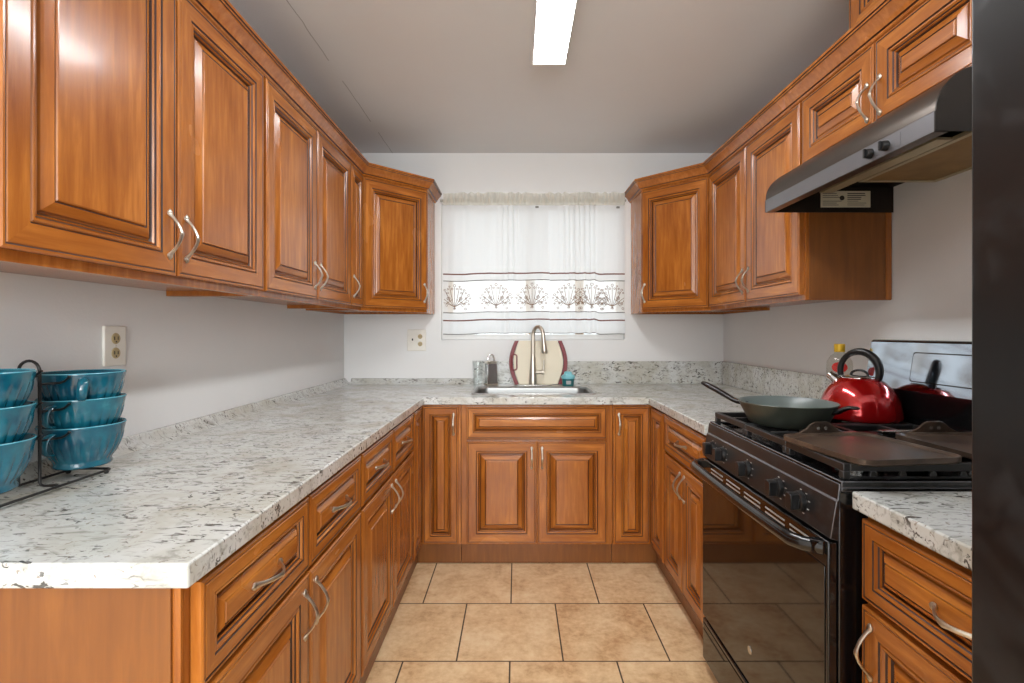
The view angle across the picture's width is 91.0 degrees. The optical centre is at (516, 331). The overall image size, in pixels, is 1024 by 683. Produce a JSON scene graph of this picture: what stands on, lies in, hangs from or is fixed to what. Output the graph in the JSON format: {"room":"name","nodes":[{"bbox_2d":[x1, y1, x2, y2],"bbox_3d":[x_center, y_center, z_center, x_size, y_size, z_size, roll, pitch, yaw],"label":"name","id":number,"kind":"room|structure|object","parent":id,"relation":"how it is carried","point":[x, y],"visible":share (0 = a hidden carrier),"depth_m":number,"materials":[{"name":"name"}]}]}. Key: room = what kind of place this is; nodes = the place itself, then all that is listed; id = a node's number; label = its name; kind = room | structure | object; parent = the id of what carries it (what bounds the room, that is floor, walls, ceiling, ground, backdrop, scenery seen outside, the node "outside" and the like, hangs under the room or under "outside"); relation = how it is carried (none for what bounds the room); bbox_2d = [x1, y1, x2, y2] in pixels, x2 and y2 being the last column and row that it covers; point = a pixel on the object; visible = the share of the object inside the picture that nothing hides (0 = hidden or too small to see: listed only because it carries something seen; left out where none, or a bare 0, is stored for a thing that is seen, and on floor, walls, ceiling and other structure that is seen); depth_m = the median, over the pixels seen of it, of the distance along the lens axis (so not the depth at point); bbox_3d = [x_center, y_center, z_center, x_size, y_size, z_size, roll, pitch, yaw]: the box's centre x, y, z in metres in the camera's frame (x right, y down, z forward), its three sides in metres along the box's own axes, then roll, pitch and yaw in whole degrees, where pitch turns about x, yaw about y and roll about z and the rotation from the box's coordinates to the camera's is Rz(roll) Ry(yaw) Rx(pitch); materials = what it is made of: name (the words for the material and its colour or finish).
{"room":"kitchen","nodes":[
{"label":"kitchen","id":0,"kind":"room"},
{"bbox_2d":[0,272,343,462],"bbox_3d":[-1.232,0.022,0.420,0.120,2.476,6.280,0,0,0],"label":"wall","id":1,"kind":"structure","parent":0,"point":[187,358],"depth_m":1.69,"materials":[{"name":"paint"}]},
{"bbox_2d":[102,326,125,366],"bbox_3d":[-1.166,0.040,1.460,0.011,0.116,0.080,0,0,0],"label":"wall outlet","id":2,"kind":"object","parent":1,"relation":"attached to","point":[113,337],"visible":1,"depth_m":1.45,"materials":[{"name":"white plastic"}]},
{"bbox_2d":[111,347,119,358],"bbox_3d":[-1.162,0.061,1.460,0.002,0.033,0.033,0,0,0],"label":"socket","id":3,"kind":"object","parent":2,"relation":"attached to","point":[115,351],"depth_m":1.46,"materials":[{"name":"beige plastic"}]},
{"bbox_2d":[111,333,119,343],"bbox_3d":[-1.162,0.019,1.460,0.002,0.033,0.033,0,0,0],"label":"socket","id":4,"kind":"object","parent":2,"relation":"attached to","point":[115,337],"depth_m":1.46,"materials":[{"name":"beige plastic"}]},
{"bbox_2d":[0,0,263,295],"bbox_3d":[-0.991,-0.501,1.254,0.359,0.762,0.883,0,0,0],"label":"upper cabinet","id":5,"kind":"object","parent":1,"relation":"attached to","point":[132,131],"visible":1,"depth_m":1.11,"materials":[{"name":"brown wood"}]},
{"bbox_2d":[170,78,350,308],"bbox_3d":[-0.991,-0.501,2.139,0.359,0.762,0.883,0,0,0],"label":"upper cabinet","id":6,"kind":"object","parent":1,"relation":"attached to","point":[307,180],"visible":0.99,"depth_m":2.02,"materials":[{"name":"brown wood"}]},
{"bbox_2d":[306,165,362,309],"bbox_3d":[-0.991,-0.501,2.695,0.359,0.762,0.224,0,0,0],"label":"upper cabinet","id":7,"kind":"object","parent":1,"relation":"attached to","point":[356,177],"visible":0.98,"depth_m":2.68,"materials":[{"name":"brown wood"}]},
{"bbox_2d":[344,153,722,382],"bbox_3d":[0.117,0.022,3.490,2.579,2.476,0.140,0,0,0],"label":"wall","id":8,"kind":"structure","parent":0,"point":[375,345],"depth_m":3.42,"materials":[{"name":"paint"}]},
{"bbox_2d":[307,176,434,313],"bbox_3d":[-0.853,-0.501,3.109,0.634,0.762,0.618,0,0,0],"label":"upper cabinet","id":9,"kind":"object","parent":8,"relation":"attached to","point":[399,220],"visible":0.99,"depth_m":2.95,"materials":[{"name":"brown wood"}]},
{"bbox_2d":[190,0,441,202],"bbox_3d":[-0.798,-0.908,2.130,0.319,0.067,2.631,0,0,8],"label":"crown molding","id":10,"kind":"structure","parent":9,"relation":"attached to","point":[222,14],"depth_m":1.88,"materials":[{"name":"brown wood"}]},
{"bbox_2d":[407,329,425,350],"bbox_3d":[-0.678,0.056,3.411,0.128,0.146,0.018,0,0,0],"label":"outlet","id":11,"kind":"object","parent":8,"relation":"attached to","point":[416,338],"visible":1,"depth_m":3.41,"materials":[{"name":"white plastic"}]},
{"bbox_2d":[442,205,622,338],"bbox_3d":[0.112,-0.409,3.475,1.245,0.921,0.050,0,0,0],"label":"window","id":12,"kind":"structure","parent":8,"relation":"in","point":[470,336],"depth_m":3.45,"materials":[{"name":"white paint"}]},
{"bbox_2d":[474,361,721,383],"bbox_3d":[0.560,0.274,3.409,1.690,0.152,0.018,0,0,0],"label":"backsplash","id":13,"kind":"structure","parent":8,"relation":"attached to","point":[585,372],"depth_m":3.40,"materials":[{"name":"stone"}]},
{"bbox_2d":[631,176,767,313],"bbox_3d":[1.081,-0.501,3.109,0.648,0.762,0.618,0,0,0],"label":"upper cabinet","id":14,"kind":"object","parent":8,"relation":"attached to","point":[670,223],"visible":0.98,"depth_m":2.96,"materials":[{"name":"brown wood"}]},
{"bbox_2d":[624,0,925,202],"bbox_3d":[1.009,-0.908,2.281,0.308,0.067,2.333,0,0,-9],"label":"crown molding","id":15,"kind":"structure","parent":14,"relation":"attached to","point":[886,14],"depth_m":1.86,"materials":[{"name":"brown wood"}]},
{"bbox_3d":[0.112,-0.886,3.401,1.252,0.024,0.037,0,0,0],"label":"curtain rod","id":16,"kind":"object","parent":8,"relation":"attached to","visible":0},
{"bbox_2d":[443,192,549,334],"bbox_3d":[-0.134,-0.459,3.363,0.712,0.956,0.028,0,0,1],"label":"curtain","id":17,"kind":"object","parent":16,"relation":"hanging from","point":[496,245],"visible":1,"depth_m":3.37,"materials":[{"name":"white fabric"}]},
{"bbox_2d":[550,192,624,334],"bbox_3d":[0.474,-0.460,3.365,0.502,0.955,0.029,0,0,0],"label":"curtain","id":18,"kind":"object","parent":16,"relation":"hanging from","point":[587,229],"visible":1,"depth_m":3.37,"materials":[{"name":"white fabric"}]},
{"bbox_2d":[228,0,848,152],"bbox_3d":[0.117,-1.266,0.420,2.819,0.100,6.280,0,0,0],"label":"ceiling","id":19,"kind":"structure","parent":0,"point":[394,76],"depth_m":2.29,"materials":[{"name":"paint"}]},
{"bbox_2d":[532,0,576,64],"bbox_3d":[0.140,-1.182,1.558,0.146,0.066,1.227,0,0,0],"label":"ceiling light","id":20,"kind":"object","parent":19,"relation":"attached to","point":[553,22],"visible":1,"depth_m":1.93,"materials":[{"name":"white paint"}]},
{"bbox_2d":[366,562,717,682],"bbox_3d":[0.117,1.310,0.420,2.819,0.100,6.280,0,0,0],"label":"floor","id":21,"kind":"structure","parent":0,"point":[461,622],"depth_m":2.14,"materials":[{"name":"tile"}]},
{"bbox_2d":[0,456,360,682],"bbox_3d":[-0.818,0.825,1.212,0.696,0.868,0.861,0,0,0],"label":"base cabinet","id":22,"kind":"object","parent":21,"relation":"on","point":[285,606],"visible":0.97,"depth_m":0.90,"materials":[{"name":"brown wood"}]},
{"bbox_2d":[0,361,829,587],"bbox_3d":[0.117,0.293,2.089,2.575,0.191,2.658,0,0,0],"label":"countertop","id":23,"kind":"structure","parent":22,"relation":"on","point":[175,501],"depth_m":1.32,"materials":[{"name":"stone"}]},
{"bbox_2d":[0,359,110,507],"bbox_3d":[-1.058,0.205,1.105,0.106,0.289,0.310,0,0,0],"label":"rack","id":24,"kind":"object","parent":23,"relation":"on","point":[105,470],"visible":0.7,"depth_m":1.11,"materials":[{"name":"black metal"}]},
{"bbox_2d":[0,433,36,493],"bbox_3d":[-1.064,0.266,0.992,0.172,0.102,0.172,0,0,-45],"label":"bowl","id":25,"kind":"object","parent":24,"relation":"on","point":[15,457],"visible":0.92,"depth_m":0.99,"materials":[{"name":"teal ceramic"}]},
{"bbox_2d":[0,400,36,444],"bbox_3d":[-1.064,0.197,0.992,0.172,0.102,0.172,0,0,-45],"label":"bowl","id":26,"kind":"object","parent":25,"relation":"on","point":[15,422],"visible":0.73,"depth_m":0.99,"materials":[{"name":"teal ceramic"}]},
{"bbox_2d":[0,368,36,407],"bbox_3d":[-1.064,0.129,0.992,0.172,0.102,0.172,0,0,-44],"label":"bowl","id":27,"kind":"object","parent":26,"relation":"on","point":[16,385],"visible":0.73,"depth_m":0.99,"materials":[{"name":"teal ceramic"}]},
{"bbox_2d":[34,417,126,469],"bbox_3d":[-1.066,0.274,1.236,0.172,0.102,0.172,0,0,-44],"label":"bowl","id":28,"kind":"object","parent":24,"relation":"on","point":[87,447],"visible":0.91,"depth_m":1.18,"materials":[{"name":"teal ceramic"}]},
{"bbox_2d":[34,393,126,428],"bbox_3d":[-1.066,0.209,1.236,0.172,0.102,0.172,0,0,-45],"label":"bowl","id":29,"kind":"object","parent":28,"relation":"on","point":[101,411],"visible":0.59,"depth_m":1.18,"materials":[{"name":"teal ceramic"}]},
{"bbox_2d":[36,369,126,400],"bbox_3d":[-1.066,0.148,1.236,0.172,0.102,0.172,0,0,10],"label":"bowl","id":30,"kind":"object","parent":29,"relation":"on","point":[86,384],"visible":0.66,"depth_m":1.18,"materials":[{"name":"teal ceramic"}]},
{"bbox_2d":[484,354,497,385],"bbox_3d":[-0.168,0.246,3.310,0.075,0.207,0.064,0,0,-24],"label":"box grater","id":31,"kind":"object","parent":23,"relation":"on","point":[490,366],"visible":1,"depth_m":3.29,"materials":[{"name":"silver metal"}]},
{"bbox_2d":[514,325,551,385],"bbox_3d":[0.108,0.152,3.267,0.250,0.395,0.102,0,0,0],"label":"faucet","id":32,"kind":"object","parent":23,"relation":"on","point":[533,373],"visible":1,"depth_m":3.27,"materials":[{"name":"silver metal"}]},
{"bbox_2d":[471,386,596,393],"bbox_3d":[0.099,0.445,3.020,0.713,0.198,0.394,0,0,0],"label":"sink","id":33,"kind":"object","parent":23,"relation":"in","point":[479,389],"visible":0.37,"depth_m":3.19,"materials":[{"name":"metal"}]},
{"bbox_2d":[509,341,567,383],"bbox_3d":[0.146,0.203,3.374,0.392,0.290,0.036,0,0,0],"label":"cutting board","id":34,"kind":"object","parent":23,"relation":"on","point":[553,367],"visible":0.96,"depth_m":3.37,"materials":[{"name":"beige plastic"}]},
{"bbox_2d":[561,371,574,385],"bbox_3d":[0.334,0.302,3.262,0.090,0.095,0.090,0,0,0],"label":"pot","id":35,"kind":"object","parent":23,"relation":"on","point":[567,378],"visible":0.95,"depth_m":3.23,"materials":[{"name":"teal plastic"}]},
{"bbox_2d":[832,344,847,371],"bbox_3d":[1.262,0.198,1.965,0.088,0.303,0.089,0,0,0],"label":"oil bottle","id":36,"kind":"object","parent":23,"relation":"on","point":[837,347],"visible":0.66,"depth_m":1.95,"materials":[{"name":"red glass"}]},
{"bbox_2d":[358,414,413,682],"bbox_3d":[-0.818,0.825,2.067,0.696,0.868,0.840,0,0,0],"label":"base cabinet","id":37,"kind":"object","parent":21,"relation":"on","point":[387,466],"visible":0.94,"depth_m":1.95,"materials":[{"name":"brown wood"}]},
{"bbox_2d":[407,405,461,584],"bbox_3d":[-0.735,0.825,2.953,0.867,0.868,0.923,0,0,0],"label":"base cabinet","id":38,"kind":"object","parent":21,"relation":"on","point":[437,428],"visible":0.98,"depth_m":2.70,"materials":[{"name":"brown wood"}]},
{"bbox_2d":[461,405,611,562],"bbox_3d":[0.110,0.825,3.039,0.815,0.868,0.750,0,0,0],"label":"base cabinet","id":39,"kind":"object","parent":21,"relation":"on","point":[536,480],"visible":1,"depth_m":2.70,"materials":[{"name":"brown wood"}]},
{"bbox_2d":[611,405,672,588],"bbox_3d":[0.962,0.825,2.938,0.883,0.868,0.951,0,0,0],"label":"base cabinet","id":40,"kind":"object","parent":21,"relation":"on","point":[638,451],"visible":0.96,"depth_m":2.70,"materials":[{"name":"brown wood"}]},
{"bbox_2d":[664,415,706,638],"bbox_3d":[1.041,0.825,2.180,0.718,0.868,0.559,0,0,0],"label":"base cabinet","id":41,"kind":"object","parent":21,"relation":"on","point":[683,488],"visible":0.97,"depth_m":2.15,"materials":[{"name":"brown wood"}]},
{"bbox_2d":[690,340,971,682],"bbox_3d":[1.003,0.643,1.497,0.764,1.231,0.760,0,0,0],"label":"stove","id":42,"kind":"object","parent":21,"relation":"on","point":[783,600],"visible":0.65,"depth_m":1.39,"materials":[{"name":"black metal"}]},
{"bbox_2d":[701,381,859,429],"bbox_3d":[0.852,0.238,1.667,0.336,0.114,0.415,0,0,0],"label":"skillet","id":43,"kind":"object","parent":42,"relation":"on","point":[784,412],"visible":0.91,"depth_m":1.56,"materials":[{"name":"grey metal"}]},
{"bbox_2d":[710,421,971,491],"bbox_3d":[1.011,0.344,1.497,0.578,0.023,0.760,0,0,0],"label":"cooktop","id":44,"kind":"object","parent":42,"relation":"in","point":[827,478],"depth_m":1.22,"materials":[{"name":"black metal"}]},
{"bbox_2d":[820,348,904,423],"bbox_3d":[1.178,0.175,1.728,0.246,0.240,0.246,0,0,0],"label":"kettle","id":45,"kind":"object","parent":42,"relation":"on","point":[878,403],"visible":0.97,"depth_m":1.65,"materials":[{"name":"red metal"}]},
{"bbox_2d":[784,421,961,466],"bbox_3d":[0.864,0.272,1.254,0.264,0.046,0.298,0,0,-7],"label":"griddle","id":46,"kind":"object","parent":42,"relation":"in","point":[858,448],"visible":1,"depth_m":1.22,"materials":[{"name":"black metal"}]},
{"bbox_2d":[843,430,911,435],"bbox_3d":[1.050,0.290,1.453,0.254,0.011,0.044,0,0,0],"label":"grate","id":47,"kind":"object","parent":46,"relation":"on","point":[880,432],"visible":0.48,"depth_m":1.45,"materials":[{"name":"black metal"}]},
{"bbox_2d":[895,421,971,459],"bbox_3d":[1.172,0.272,1.262,0.264,0.046,0.298,0,0,-2],"label":"griddle","id":48,"kind":"object","parent":42,"relation":"in","point":[933,434],"visible":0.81,"depth_m":1.35,"materials":[{"name":"black metal"}]},
{"bbox_2d":[853,517,971,682],"bbox_3d":[1.056,0.825,0.850,0.692,0.868,0.494,0,0,0],"label":"base cabinet","id":49,"kind":"object","parent":21,"relation":"on","point":[917,615],"visible":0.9,"depth_m":0.95,"materials":[{"name":"brown wood"}]},
{"bbox_2d":[852,491,971,570],"bbox_3d":[1.071,0.369,0.854,0.667,0.039,0.508,0,0,0],"label":"countertop","id":50,"kind":"structure","parent":49,"relation":"on","point":[939,521],"depth_m":0.98,"materials":[{"name":"stone"}]},
{"bbox_2d":[972,0,1023,682],"bbox_3d":[0.932,0.372,0.135,0.926,1.774,0.906,0,0,0],"label":"refrigerator","id":51,"kind":"object","parent":21,"relation":"on","point":[997,25],"visible":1,"depth_m":0.55,"materials":[{"name":"black metal"}]},
{"bbox_2d":[723,169,971,375],"bbox_3d":[1.467,0.022,0.420,0.120,2.476,6.280,0,0,0],"label":"wall","id":52,"kind":"structure","parent":0,"point":[931,299],"depth_m":1.84,"materials":[{"name":"paint"}]},
{"bbox_2d":[722,361,829,398],"bbox_3d":[1.396,0.274,2.646,0.018,0.152,1.508,0,0,0],"label":"backsplash","id":53,"kind":"structure","parent":52,"relation":"attached to","point":[763,380],"depth_m":2.71,"materials":[{"name":"stone"}]},
{"bbox_2d":[709,102,891,309],"bbox_3d":[1.216,-0.501,2.344,0.377,0.762,0.926,0,0,0],"label":"upper cabinet","id":54,"kind":"object","parent":52,"relation":"attached to","point":[759,260],"visible":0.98,"depth_m":2.04,"materials":[{"name":"brown wood"}]},
{"bbox_2d":[849,0,880,28],"bbox_3d":[1.239,-1.048,1.440,0.330,0.332,0.400,0,0,0],"label":"upper cabinet","id":55,"kind":"object","parent":52,"relation":"attached to","point":[858,9],"visible":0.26,"depth_m":1.58,"materials":[{"name":"brown wood"}]},
{"bbox_2d":[802,0,971,163],"bbox_3d":[1.216,-0.744,1.497,0.377,0.276,0.768,0,0,0],"label":"upper cabinet","id":56,"kind":"object","parent":52,"relation":"attached to","point":[932,44],"visible":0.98,"depth_m":1.43,"materials":[{"name":"brown wood"}]},
{"bbox_2d":[765,66,971,212],"bbox_3d":[1.157,-0.524,1.496,0.495,0.160,0.764,0,0,0],"label":"range hood","id":57,"kind":"object","parent":56,"relation":"attached to","point":[927,138],"visible":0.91,"depth_m":1.44,"materials":[{"name":"metal"}]},
{"bbox_2d":[823,193,864,199],"bbox_3d":[1.221,-0.495,1.873,0.162,0.046,0.001,0,0,0],"label":"print","id":58,"kind":"object","parent":57,"relation":"attached to","point":[826,196],"depth_m":1.87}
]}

